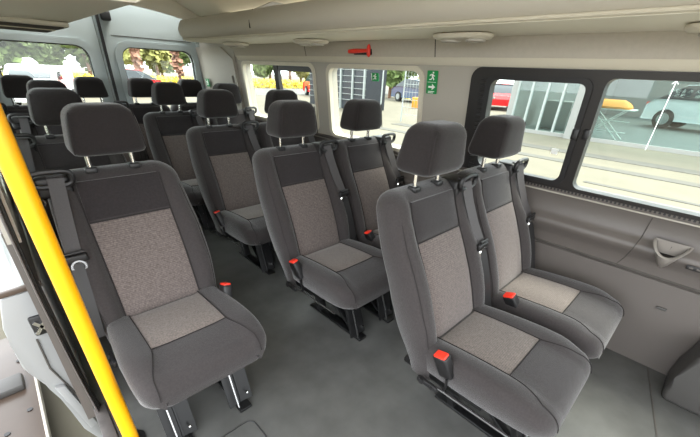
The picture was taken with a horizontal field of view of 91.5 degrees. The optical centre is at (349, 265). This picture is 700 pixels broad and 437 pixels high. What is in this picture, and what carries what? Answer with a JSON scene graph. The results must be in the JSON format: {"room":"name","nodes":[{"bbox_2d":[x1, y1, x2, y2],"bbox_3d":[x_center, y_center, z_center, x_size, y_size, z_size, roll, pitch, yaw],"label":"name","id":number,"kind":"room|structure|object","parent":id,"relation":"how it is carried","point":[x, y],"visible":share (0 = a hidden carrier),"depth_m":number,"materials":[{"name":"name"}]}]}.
{"room":"vehicle interior","nodes":[
{"label":"vehicle interior","id":0,"kind":"room"},
{"bbox_2d":[0,174,95,418],"bbox_3d":[-1.866,-0.282,1.915,0.040,0.740,2.715,-23,39,-38],"label":"door frame","id":1,"kind":"structure","parent":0,"point":[86,403],"depth_m":1.11,"materials":[{"name":"grey"}]},
{"bbox_2d":[0,170,21,244],"bbox_3d":[-1.806,-0.995,1.534,0.070,0.940,2.720,-23,39,-38],"label":"trim","id":2,"kind":"structure","parent":1,"relation":"attached to","point":[4,196],"depth_m":0.91,"materials":[{"name":"beige plastic"}]},
{"bbox_2d":[0,207,98,412],"bbox_3d":[-0.861,-0.134,0.871,0.060,1.700,0.043,-23,39,-38],"label":"trim","id":3,"kind":"structure","parent":1,"relation":"attached to","point":[2,217],"depth_m":0.96,"materials":[{"name":"black rubber"}]},
{"bbox_2d":[0,198,100,407],"bbox_3d":[-0.867,-0.144,0.888,0.067,1.700,0.043,-23,39,-38],"label":"trim","id":4,"kind":"structure","parent":1,"relation":"attached to","point":[1,202],"depth_m":0.98,"materials":[{"name":"black plastic"}]},
{"bbox_2d":[0,198,102,436],"bbox_3d":[-1.467,-0.031,1.498,0.141,1.250,1.270,-23,39,-38],"label":"sliding door","id":5,"kind":"structure","parent":1,"relation":"in","point":[23,327],"depth_m":1.16,"materials":[{"name":"silver metal"}]},
{"bbox_2d":[0,16,113,104],"bbox_3d":[-2.498,-1.349,2.797,0.966,1.670,0.082,-23,39,-38],"label":"door","id":6,"kind":"structure","parent":1,"relation":"in","point":[81,33],"depth_m":2.75,"materials":[{"name":"grey paint"}]},
{"bbox_2d":[94,404,117,436],"bbox_3d":[-0.179,0.916,0.588,0.037,0.012,2.110,-23,39,-38],"label":"trim","id":7,"kind":"structure","parent":1,"relation":"attached to","point":[106,425],"depth_m":1.18,"materials":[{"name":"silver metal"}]},
{"bbox_2d":[172,0,306,16],"bbox_3d":[-0.011,-1.015,0.827,1.840,0.170,5.750,-23,39,-38],"label":"ceiling","id":8,"kind":"structure","parent":0,"point":[201,8],"depth_m":2.72,"materials":[{"name":"beige"}]},
{"bbox_2d":[0,0,140,22],"bbox_3d":[-1.336,-1.298,1.522,0.960,0.360,1.850,-23,39,-38],"label":"trim","id":9,"kind":"structure","parent":8,"relation":"attached to","point":[68,11],"depth_m":1.23,"materials":[{"name":"beige plastic"}]},
{"bbox_2d":[0,25,55,32],"bbox_3d":[-1.877,-1.338,1.907,0.340,0.027,0.240,-23,39,-38],"label":"ceiling vent","id":10,"kind":"object","parent":9,"relation":"attached to","point":[1,26],"visible":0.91,"depth_m":1.90,"materials":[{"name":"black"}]},
{"bbox_2d":[0,17,68,29],"bbox_3d":[-1.601,-1.185,1.662,0.340,0.027,0.240,-23,39,-38],"label":"ceiling vent","id":11,"kind":"object","parent":9,"relation":"attached to","point":[10,21],"visible":0.99,"depth_m":1.63,"materials":[{"name":"beige plastic"}]},
{"bbox_2d":[130,0,200,19],"bbox_3d":[-1.977,-2.048,2.638,1.920,0.331,0.020,-23,39,-38],"label":"trim","id":12,"kind":"structure","parent":8,"relation":"attached to","point":[169,7],"depth_m":2.95,"materials":[{"name":"beige plastic"}]},
{"bbox_2d":[50,210,699,436],"bbox_3d":[-0.046,0.360,1.645,1.882,0.050,6.150,-23,39,-38],"label":"floor","id":13,"kind":"structure","parent":0,"point":[310,378],"depth_m":1.37,"materials":[{"name":"plastic"}]},
{"bbox_2d":[7,79,67,135],"bbox_3d":[-1.727,-0.617,2.175,0.472,0.978,0.720,-23,39,-38],"label":"seat","id":14,"kind":"object","parent":13,"relation":"on","point":[22,122],"visible":0.1,"depth_m":2.09,"materials":[{"name":"grey fabric"}]},
{"bbox_2d":[13,88,127,277],"bbox_3d":[-1.208,-0.281,1.628,0.472,0.978,0.720,-23,39,-38],"label":"seat","id":15,"kind":"object","parent":13,"relation":"on","point":[45,105],"visible":0.22,"depth_m":1.58,"materials":[{"name":"grey fabric"}]},
{"bbox_2d":[0,103,145,436],"bbox_3d":[-0.689,-0.102,0.748,0.076,1.580,0.076,-23,39,-38],"label":"pole","id":16,"kind":"object","parent":13,"relation":"on","point":[13,167],"visible":1,"depth_m":0.80,"materials":[{"name":"yellow metal"}]},
{"bbox_2d":[0,74,204,161],"bbox_3d":[-1.836,-1.067,2.961,1.738,0.978,0.720,-23,39,-38],"label":"seat","id":17,"kind":"object","parent":13,"relation":"on","point":[13,86],"visible":0.19,"depth_m":2.96,"materials":[{"name":"grey fabric"}]},
{"bbox_2d":[30,102,265,436],"bbox_3d":[-0.661,0.007,1.169,0.472,0.978,0.720,-23,39,-38],"label":"seat","id":18,"kind":"object","parent":13,"relation":"on","point":[133,241],"visible":0.99,"depth_m":1.16,"materials":[{"name":"grey fabric"}]},
{"bbox_2d":[107,286,265,409],"bbox_3d":[-0.581,0.251,1.212,0.428,0.147,0.471,-23,39,-38],"label":"seat cushion","id":19,"kind":"object","parent":18,"relation":"on","point":[170,345],"depth_m":1.12,"materials":[{"name":"grey fabric"}]},
{"bbox_2d":[143,82,256,231],"bbox_3d":[-1.036,-0.916,2.765,0.955,0.978,0.720,-23,39,-38],"label":"seat","id":20,"kind":"object","parent":13,"relation":"on","point":[165,131],"visible":0.32,"depth_m":2.62,"materials":[{"name":"grey fabric"}]},
{"bbox_2d":[181,182,204,205],"bbox_3d":[-1.133,-0.596,2.657,0.428,0.147,0.471,-23,39,-38],"label":"seat cushion","id":21,"kind":"object","parent":20,"relation":"on","point":[192,190],"depth_m":2.43,"materials":[{"name":"grey fabric"}]},
{"bbox_2d":[223,421,266,436],"bbox_3d":[-0.350,0.610,1.124,0.164,0.004,0.184,-23,39,-38],"label":"floor hatch line","id":22,"kind":"object","parent":13,"relation":"on","point":[246,421],"visible":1,"depth_m":1.19,"materials":[{"name":"black plastic"}]},
{"bbox_2d":[186,89,315,274],"bbox_3d":[-0.468,-0.601,2.260,0.955,0.978,0.720,-23,39,-38],"label":"seat","id":23,"kind":"object","parent":13,"relation":"on","point":[221,156],"visible":0.45,"depth_m":2.12,"materials":[{"name":"grey fabric"}]},
{"bbox_2d":[220,205,270,245],"bbox_3d":[-0.565,-0.281,2.152,0.428,0.147,0.471,-23,39,-38],"label":"seat cushion","id":24,"kind":"object","parent":23,"relation":"on","point":[246,224],"depth_m":2.00,"materials":[{"name":"grey fabric"}]},
{"bbox_2d":[252,99,403,341],"bbox_3d":[0.073,-0.300,1.778,0.955,0.978,0.720,-23,39,-38],"label":"seat","id":25,"kind":"object","parent":13,"relation":"on","point":[318,200],"visible":0.84,"depth_m":1.69,"materials":[{"name":"grey fabric"}]},
{"bbox_2d":[291,239,389,309],"bbox_3d":[-0.023,0.020,1.670,0.428,0.147,0.471,-23,39,-38],"label":"seat cushion","id":26,"kind":"object","parent":25,"relation":"on","point":[344,273],"depth_m":1.56,"materials":[{"name":"grey fabric"}]},
{"bbox_2d":[359,229,380,248],"bbox_3d":[0.316,-0.127,1.960,0.428,0.147,0.471,-23,39,-38],"label":"seat cushion","id":27,"kind":"object","parent":25,"relation":"on","point":[372,238],"depth_m":1.87,"materials":[{"name":"grey fabric"}]},
{"bbox_2d":[376,115,623,436],"bbox_3d":[0.620,0.003,1.291,0.955,0.978,0.720,-23,39,-38],"label":"seat","id":28,"kind":"object","parent":13,"relation":"on","point":[513,340],"visible":1,"depth_m":1.19,"materials":[{"name":"grey fabric"}]},
{"bbox_2d":[426,304,589,436],"bbox_3d":[0.523,0.323,1.183,0.428,0.147,0.471,-23,39,-38],"label":"seat cushion","id":29,"kind":"object","parent":28,"relation":"on","point":[523,373],"depth_m":1.09,"materials":[{"name":"grey fabric"}]},
{"bbox_2d":[491,268,622,358],"bbox_3d":[0.863,0.176,1.474,0.428,0.147,0.471,-23,39,-38],"label":"seat cushion","id":30,"kind":"object","parent":28,"relation":"on","point":[584,314],"depth_m":1.38,"materials":[{"name":"grey fabric"}]},
{"bbox_2d":[662,340,699,415],"bbox_3d":[1.519,0.489,1.205,0.175,0.299,0.550,-23,39,-38],"label":"box","id":31,"kind":"object","parent":13,"relation":"on","point":[681,388],"visible":1,"depth_m":1.32,"materials":[{"name":"grey plastic"}]},
{"bbox_2d":[255,119,699,374],"bbox_3d":[0.578,-0.280,2.069,0.097,0.700,5.900,-23,39,-38],"label":"wall","id":32,"kind":"structure","parent":0,"point":[654,338],"depth_m":1.49,"materials":[{"name":"grey plastic"}]},
{"bbox_2d":[95,14,119,100],"bbox_3d":[-2.105,-1.466,3.110,0.030,1.500,0.030,-23,39,-38],"label":"door frame","id":33,"kind":"structure","parent":32,"relation":"attached to","point":[96,16],"depth_m":2.91,"materials":[{"name":"black plastic"}]},
{"bbox_2d":[92,5,204,103],"bbox_3d":[-1.788,-1.656,3.403,0.988,1.670,0.082,-23,39,-38],"label":"door","id":34,"kind":"structure","parent":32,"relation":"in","point":[130,26],"depth_m":3.03,"materials":[{"name":"grey paint"}]},
{"bbox_2d":[100,11,110,20],"bbox_3d":[-2.016,-2.060,2.807,0.070,0.070,0.050,-23,39,-38],"label":"door latch","id":35,"kind":"structure","parent":34,"relation":"attached to","point":[105,16],"depth_m":2.79,"materials":[{"name":"black plastic"}]},
{"bbox_2d":[205,78,210,86],"bbox_3d":[-1.428,-1.837,3.420,0.012,0.070,0.080,-23,39,-38],"label":"exit sign","id":36,"kind":"object","parent":32,"relation":"attached to","point":[206,80],"visible":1,"depth_m":3.42,"materials":[{"name":"green plastic"}]},
{"bbox_2d":[199,12,236,62],"bbox_3d":[-1.229,-2.142,3.104,0.050,0.500,0.710,-23,39,-38],"label":"trim","id":37,"kind":"structure","parent":32,"relation":"attached to","point":[227,49],"depth_m":3.04,"materials":[{"name":"beige plastic"}]},
{"bbox_2d":[195,47,244,108],"bbox_3d":[-1.246,-1.777,3.320,0.703,0.590,0.110,28,38,37],"label":"trim","id":38,"kind":"structure","parent":32,"relation":"attached to","point":[216,65],"depth_m":3.20,"materials":[{"name":"beige plastic"}]},
{"bbox_2d":[241,61,319,128],"bbox_3d":[-0.581,-1.397,2.770,0.083,0.451,1.029,-23,39,-38],"label":"trim","id":39,"kind":"structure","parent":32,"relation":"attached to","point":[243,63],"depth_m":2.65,"materials":[{"name":"beige plastic"}]},
{"bbox_2d":[273,65,311,88],"bbox_3d":[-0.575,-1.396,2.781,0.090,0.442,1.020,-23,39,-38],"label":"window","id":40,"kind":"structure","parent":32,"relation":"in","point":[277,69],"depth_m":2.62,"materials":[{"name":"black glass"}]},
{"bbox_2d":[348,44,371,56],"bbox_3d":[0.057,-1.253,1.989,0.029,0.063,0.175,-23,39,-38],"label":"hammer","id":41,"kind":"object","parent":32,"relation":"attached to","point":[368,51],"visible":1,"depth_m":1.97,"materials":[{"name":"red plastic"}]},
{"bbox_2d":[326,63,423,151],"bbox_3d":[0.130,-0.996,2.142,0.085,0.464,0.799,-23,39,-38],"label":"trim","id":42,"kind":"structure","parent":32,"relation":"attached to","point":[330,67],"depth_m":2.09,"materials":[{"name":"beige plastic"}]},
{"bbox_2d":[426,70,437,93],"bbox_3d":[0.424,-0.949,1.765,0.017,0.106,0.064,-23,39,-38],"label":"exit sign","id":43,"kind":"object","parent":32,"relation":"attached to","point":[432,76],"visible":1,"depth_m":1.76,"materials":[{"name":"green plastic"}]},
{"bbox_2d":[178,0,699,43],"bbox_3d":[0.261,-1.115,1.478,0.432,0.194,4.150,-23,39,-38],"label":"luggage rack","id":44,"kind":"object","parent":32,"relation":"attached to","point":[331,20],"visible":0.95,"depth_m":1.27,"materials":[{"name":"beige plastic"}]},
{"bbox_2d":[223,42,248,47],"bbox_3d":[-0.850,-1.645,2.544,0.136,0.029,0.250,-23,39,-38],"label":"reading lamp","id":45,"kind":"object","parent":44,"relation":"attached to","point":[229,44],"visible":1,"depth_m":2.48,"materials":[{"name":"beige plastic"}]},
{"bbox_2d":[293,39,328,46],"bbox_3d":[-0.229,-1.300,1.992,0.136,0.029,0.250,-23,39,-38],"label":"reading lamp","id":46,"kind":"object","parent":44,"relation":"attached to","point":[302,42],"visible":1,"depth_m":1.94,"materials":[{"name":"beige plastic"}]},
{"bbox_2d":[433,32,493,43],"bbox_3d":[0.454,-0.922,1.384,0.136,0.029,0.250,-23,39,-38],"label":"reading lamp","id":47,"kind":"object","parent":44,"relation":"attached to","point":[470,37],"visible":1,"depth_m":1.33,"materials":[{"name":"beige plastic"}]},
{"bbox_2d":[684,23,699,36],"bbox_3d":[1.020,-0.608,0.880,0.136,0.029,0.250,-23,39,-38],"label":"reading lamp","id":48,"kind":"object","parent":44,"relation":"attached to","point":[694,28],"visible":1,"depth_m":0.92,"materials":[{"name":"beige plastic"}]},
{"bbox_2d":[233,30,699,59],"bbox_3d":[0.446,-1.088,1.686,0.095,0.128,4.130,-23,39,-38],"label":"trim","id":49,"kind":"structure","parent":32,"relation":"attached to","point":[654,44],"depth_m":1.39,"materials":[{"name":"plastic"}]},
{"bbox_2d":[236,58,699,227],"bbox_3d":[0.222,-0.966,2.097,0.134,0.514,4.850,-23,39,-38],"label":"trim","id":50,"kind":"structure","parent":32,"relation":"attached to","point":[450,101],"depth_m":1.79,"materials":[{"name":"beige plastic"}]},
{"bbox_2d":[236,56,699,71],"bbox_3d":[0.456,-1.026,1.711,0.068,0.040,4.100,-23,39,-38],"label":"trim","id":51,"kind":"structure","parent":32,"relation":"attached to","point":[683,65],"depth_m":1.44,"materials":[{"name":"beige plastic"}]},
{"bbox_2d":[462,67,699,223],"bbox_3d":[1.134,-0.437,1.257,0.112,0.478,1.555,-23,39,-38],"label":"window","id":52,"kind":"structure","parent":32,"relation":"in","point":[596,83],"depth_m":1.41,"materials":[{"name":"black"}]},
{"bbox_2d":[535,237,699,292],"bbox_3d":[0.990,-0.107,1.663,0.012,0.012,2.500,-23,39,-38],"label":"trim","id":53,"kind":"structure","parent":32,"relation":"attached to","point":[538,239],"depth_m":1.48,"materials":[{"name":"grey plastic"}]},
{"bbox_2d":[616,218,652,263],"bbox_3d":[1.185,-0.093,1.423,0.030,0.239,0.055,4,29,1],"label":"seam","id":54,"kind":"structure","parent":32,"relation":"attached to","point":[652,218],"depth_m":1.40,"materials":[{"name":"grey plastic"}]},
{"bbox_2d":[647,367,657,436],"bbox_3d":[1.195,0.565,1.343,0.006,0.002,0.543,20,34,28],"label":"trim","id":55,"kind":"structure","parent":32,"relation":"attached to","point":[647,367],"depth_m":1.36,"materials":[{"name":"grey"}]},
{"bbox_2d":[656,306,666,311],"bbox_3d":[1.316,0.182,1.440,0.012,0.012,0.035,-23,39,-38],"label":"clip","id":56,"kind":"object","parent":32,"relation":"attached to","point":[657,307],"visible":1,"depth_m":1.44,"materials":[{"name":"grey plastic"}]},
{"bbox_2d":[653,238,693,267],"bbox_3d":[1.220,-0.033,1.316,0.060,0.109,0.120,-23,39,-38],"label":"cup holder","id":57,"kind":"object","parent":32,"relation":"attached to","point":[666,252],"visible":1,"depth_m":1.32,"materials":[{"name":"grey plastic"}]},
{"bbox_2d":[685,264,699,272],"bbox_3d":[1.306,0.012,1.290,0.014,0.018,0.052,-23,39,-38],"label":"socket","id":58,"kind":"object","parent":32,"relation":"attached to","point":[689,267],"visible":1,"depth_m":1.29,"materials":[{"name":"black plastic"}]},
{"bbox_3d":[0.151,-1.003,2.160,0.058,0.450,0.775,-23,39,-38],"label":"window","id":59,"kind":"structure","parent":32,"relation":"in","visible":0},
{"bbox_2d":[371,73,378,80],"bbox_3d":[0.150,-1.134,2.049,0.009,0.043,0.060,-23,39,-38],"label":"exit sign","id":60,"kind":"object","parent":59,"relation":"attached to","point":[374,76],"visible":1,"depth_m":2.05,"materials":[{"name":"green plastic"}]},
{"label":"outside","id":61,"kind":"structure","parent":0,"visible":0},
{"bbox_2d":[0,66,699,436],"bbox_3d":[-13.704,-16.626,31.929,150.000,0.300,150.000,-23,39,-38],"label":"ground","id":62,"kind":"structure","parent":61,"point":[62,422],"depth_m":8.49,"materials":[{"name":"beige concrete"}]},
{"bbox_2d":[0,338,51,436],"bbox_3d":[-1.826,0.793,1.705,0.470,0.220,1.250,-23,39,-38],"label":"step","id":63,"kind":"structure","parent":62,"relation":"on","point":[23,413],"depth_m":1.75,"materials":[{"name":"beige"}]},
{"bbox_2d":[0,41,51,70],"bbox_3d":[-24.110,-15.521,23.637,5.158,5.032,4.760,-1,30,-6],"label":"tree","id":64,"kind":"object","parent":62,"relation":"on","point":[10,51],"visible":0.5,"depth_m":23.91,"materials":[{"name":"green plant"}]},
{"bbox_2d":[4,64,73,104],"bbox_3d":[-12.673,-7.454,14.057,1.598,1.440,4.107,-11,32,-23],"label":"van","id":65,"kind":"object","parent":62,"relation":"on","point":[63,74],"visible":0.47,"depth_m":13.18,"materials":[{"name":"white paint"}]},
{"bbox_2d":[23,48,63,65],"bbox_3d":[-27.769,-19.674,30.385,5.000,5.286,5.418,7,30,8],"label":"tree","id":66,"kind":"object","parent":62,"relation":"on","point":[58,61],"visible":0.09,"depth_m":30.33,"materials":[{"name":"green plant"}]},
{"bbox_2d":[44,44,92,74],"bbox_3d":[-21.994,-17.947,28.036,5.235,5.107,4.831,3,29,1],"label":"tree","id":67,"kind":"object","parent":62,"relation":"on","point":[63,51],"visible":0.11,"depth_m":27.43,"materials":[{"name":"green plant"}]},
{"bbox_2d":[2,73,192,82],"bbox_3d":[-19.230,-13.732,25.255,20.750,1.062,1.754,-24,39,-39],"label":"hedge","id":68,"kind":"object","parent":62,"relation":"on","point":[166,78],"visible":0.08,"depth_m":28.27,"materials":[{"name":"yellow plant"}]},
{"bbox_2d":[123,50,133,64],"bbox_3d":[-33.101,-29.536,45.178,9.481,7.406,6.638,0,30,-5],"label":"tree","id":69,"kind":"object","parent":62,"relation":"on","point":[127,59],"visible":0.02,"depth_m":45.42,"materials":[{"name":"yellow plant"}]},
{"bbox_2d":[126,49,171,80],"bbox_3d":[-17.551,-18.663,30.403,4.939,4.415,4.843,13,31,17],"label":"tree","id":70,"kind":"object","parent":62,"relation":"on","point":[157,61],"visible":0.48,"depth_m":29.38,"materials":[{"name":"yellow plant"}]},
{"bbox_2d":[140,56,174,76],"bbox_3d":[-21.466,-23.668,38.656,4.392,4.643,4.759,-19,36,-34],"label":"tree","id":71,"kind":"object","parent":62,"relation":"on","point":[170,68],"visible":0.05,"depth_m":39.16,"materials":[{"name":"green plant"}]},
{"bbox_2d":[178,52,190,66],"bbox_3d":[-15.249,-21.451,34.907,5.155,5.029,4.757,26,37,35],"label":"tree","id":72,"kind":"object","parent":62,"relation":"on","point":[182,55],"visible":0.02,"depth_m":34.47,"materials":[{"name":"green plant"}]},
{"bbox_2d":[252,64,281,82],"bbox_3d":[-9.037,-22.284,36.829,4.858,5.136,5.264,-3,30,-10],"label":"tree","id":73,"kind":"object","parent":62,"relation":"on","point":[264,71],"visible":0.15,"depth_m":36.81,"materials":[{"name":"green plant"}]},
{"bbox_2d":[252,77,304,88],"bbox_3d":[-4.929,-19.425,36.538,17.275,1.094,2.135,-21,37,-36],"label":"hedge","id":74,"kind":"object","parent":62,"relation":"on","point":[263,81],"visible":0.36,"depth_m":34.53,"materials":[{"name":"yellow plant"}]},
{"bbox_2d":[294,71,309,85],"bbox_3d":[-5.852,-24.127,40.954,5.103,4.561,5.004,17,32,23],"label":"tree","id":75,"kind":"object","parent":62,"relation":"on","point":[300,75],"visible":0.06,"depth_m":39.63,"materials":[{"name":"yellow plant"}]},
{"bbox_2d":[303,74,309,94],"bbox_3d":[-2.147,-13.883,26.274,1.860,1.520,4.343,-10,32,-22],"label":"car","id":76,"kind":"object","parent":62,"relation":"on","point":[306,86],"visible":0.26,"depth_m":26.94,"materials":[{"name":"red paint"}]},
{"bbox_2d":[309,68,386,110],"bbox_3d":[-0.203,-11.347,18.314,1.600,5.120,4.600,-23,39,-38],"label":"building","id":77,"kind":"structure","parent":62,"relation":"on","point":[352,83],"depth_m":17.77,"materials":[{"name":"grey"}]},
{"bbox_2d":[380,70,418,120],"bbox_3d":[2.220,-7.219,14.003,0.060,2.400,2.452,-23,39,-38],"label":"wire fence","id":78,"kind":"object","parent":62,"relation":"on","point":[403,99],"visible":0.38,"depth_m":14.07,"materials":[{"name":"silver metal"}]},
{"bbox_2d":[386,70,416,97],"bbox_3d":[3.651,-16.115,27.286,5.049,4.926,4.660,1,30,-4],"label":"tree","id":79,"kind":"object","parent":62,"relation":"on","point":[394,77],"visible":0.13,"depth_m":26.92,"materials":[{"name":"green plant"}]},
{"bbox_2d":[391,79,418,100],"bbox_3d":[5.090,-12.722,24.873,1.860,1.520,4.343,-16,35,-30],"label":"car","id":80,"kind":"object","parent":62,"relation":"on","point":[397,91],"visible":0.42,"depth_m":24.81,"materials":[{"name":"blue paint"}]},
{"bbox_2d":[411,97,417,108],"bbox_3d":[4.145,-9.911,20.759,0.600,0.600,0.500,-23,39,-38],"label":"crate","id":81,"kind":"object","parent":62,"relation":"on","point":[414,105],"visible":0.29,"depth_m":20.59,"materials":[{"name":"yellow plastic"}]},
{"bbox_2d":[492,82,513,107],"bbox_3d":[10.315,-11.653,23.351,1.860,1.621,4.343,10,30,13],"label":"car","id":82,"kind":"object","parent":62,"relation":"on","point":[502,91],"visible":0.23,"depth_m":22.35,"materials":[{"name":"red paint"}]},
{"bbox_2d":[379,127,699,187],"bbox_3d":[6.577,-2.023,7.646,0.400,0.012,17.000,-23,39,-38],"label":"kerb","id":83,"kind":"object","parent":62,"relation":"on","point":[676,181],"visible":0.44,"depth_m":7.95,"materials":[{"name":"grey concrete"}]},
{"bbox_2d":[394,123,699,175],"bbox_3d":[7.733,-2.524,8.633,0.600,0.012,17.000,-23,39,-38],"label":"kerb","id":84,"kind":"object","parent":62,"relation":"on","point":[676,169],"visible":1,"depth_m":9.03,"materials":[{"name":"grey concrete"}]},
{"bbox_2d":[506,79,699,156],"bbox_3d":[16.849,-7.355,12.693,16.000,5.220,15.100,-23,39,-38],"label":"building","id":85,"kind":"structure","parent":62,"relation":"on","point":[528,99],"depth_m":14.61,"materials":[{"name":"grey"}]},
{"bbox_2d":[539,100,574,130],"bbox_3d":[8.652,-6.298,14.235,0.800,1.060,1.100,-23,39,-38],"label":"door","id":86,"kind":"structure","parent":85,"relation":"on","point":[551,107],"depth_m":13.93,"materials":[{"name":"grey glass"}]},
{"bbox_2d":[594,108,637,139],"bbox_3d":[9.236,-5.156,12.346,0.800,1.014,1.500,-23,39,-38],"label":"folding table","id":87,"kind":"object","parent":85,"relation":"on","point":[633,110],"visible":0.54,"depth_m":12.11,"materials":[{"name":"white metal"}]},
{"bbox_2d":[601,99,633,109],"bbox_3d":[9.265,-5.715,12.030,0.860,0.268,1.260,-23,39,-38],"label":"cloth","id":88,"kind":"object","parent":87,"relation":"on","point":[607,103],"visible":0.65,"depth_m":11.71,"materials":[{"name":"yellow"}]},
{"bbox_2d":[640,85,699,127],"bbox_3d":[16.472,-6.984,15.269,1.860,1.925,4.949,-13,33,-26],"label":"car","id":89,"kind":"object","parent":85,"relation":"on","point":[682,107],"visible":0.99,"depth_m":15.85,"materials":[{"name":"white paint"}]},
{"bbox_2d":[583,181,699,206],"bbox_3d":[7.261,-0.342,4.739,0.150,0.010,7.200,-23,39,-38],"label":"drain grate","id":90,"kind":"object","parent":62,"relation":"on","point":[594,183],"visible":1,"depth_m":6.32,"materials":[{"name":"grey metal"}]},
{"bbox_2d":[645,81,678,149],"bbox_3d":[9.424,-4.569,10.317,0.022,2.059,0.303,-23,39,-38],"label":"pole","id":91,"kind":"object","parent":62,"relation":"on","point":[675,81],"visible":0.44,"depth_m":10.28,"materials":[{"name":"white metal"}]},
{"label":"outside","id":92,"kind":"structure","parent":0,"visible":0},
{"bbox_2d":[254,88,388,94],"bbox_3d":[-5.600,-15.836,30.946,100.000,0.010,9.000,-23,39,-38],"label":"road","id":93,"kind":"structure","parent":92,"point":[258,91],"depth_m":31.29,"materials":[{"name":"grey asphalt"}]},
{"bbox_2d":[128,48,144,71],"bbox_3d":[-14.162,-13.781,22.607,0.847,3.903,1.040,-4,30,-12],"label":"tree","id":94,"kind":"object","parent":93,"relation":"on","point":[134,53],"visible":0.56,"depth_m":22.49,"materials":[{"name":"orange plant"}]},
{"bbox_2d":[126,69,161,82],"bbox_3d":[-12.864,-10.202,18.965,4.343,1.368,1.860,-20,36,-34],"label":"car","id":95,"kind":"object","parent":93,"relation":"on","point":[131,73],"visible":0.06,"depth_m":18.75,"materials":[{"name":"red paint"}]},
{"bbox_2d":[169,51,184,79],"bbox_3d":[-12.095,-14.316,23.737,1.040,3.903,0.847,14,31,18],"label":"tree","id":96,"kind":"object","parent":93,"relation":"on","point":[175,62],"visible":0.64,"depth_m":23.78,"materials":[{"name":"orange plant"}]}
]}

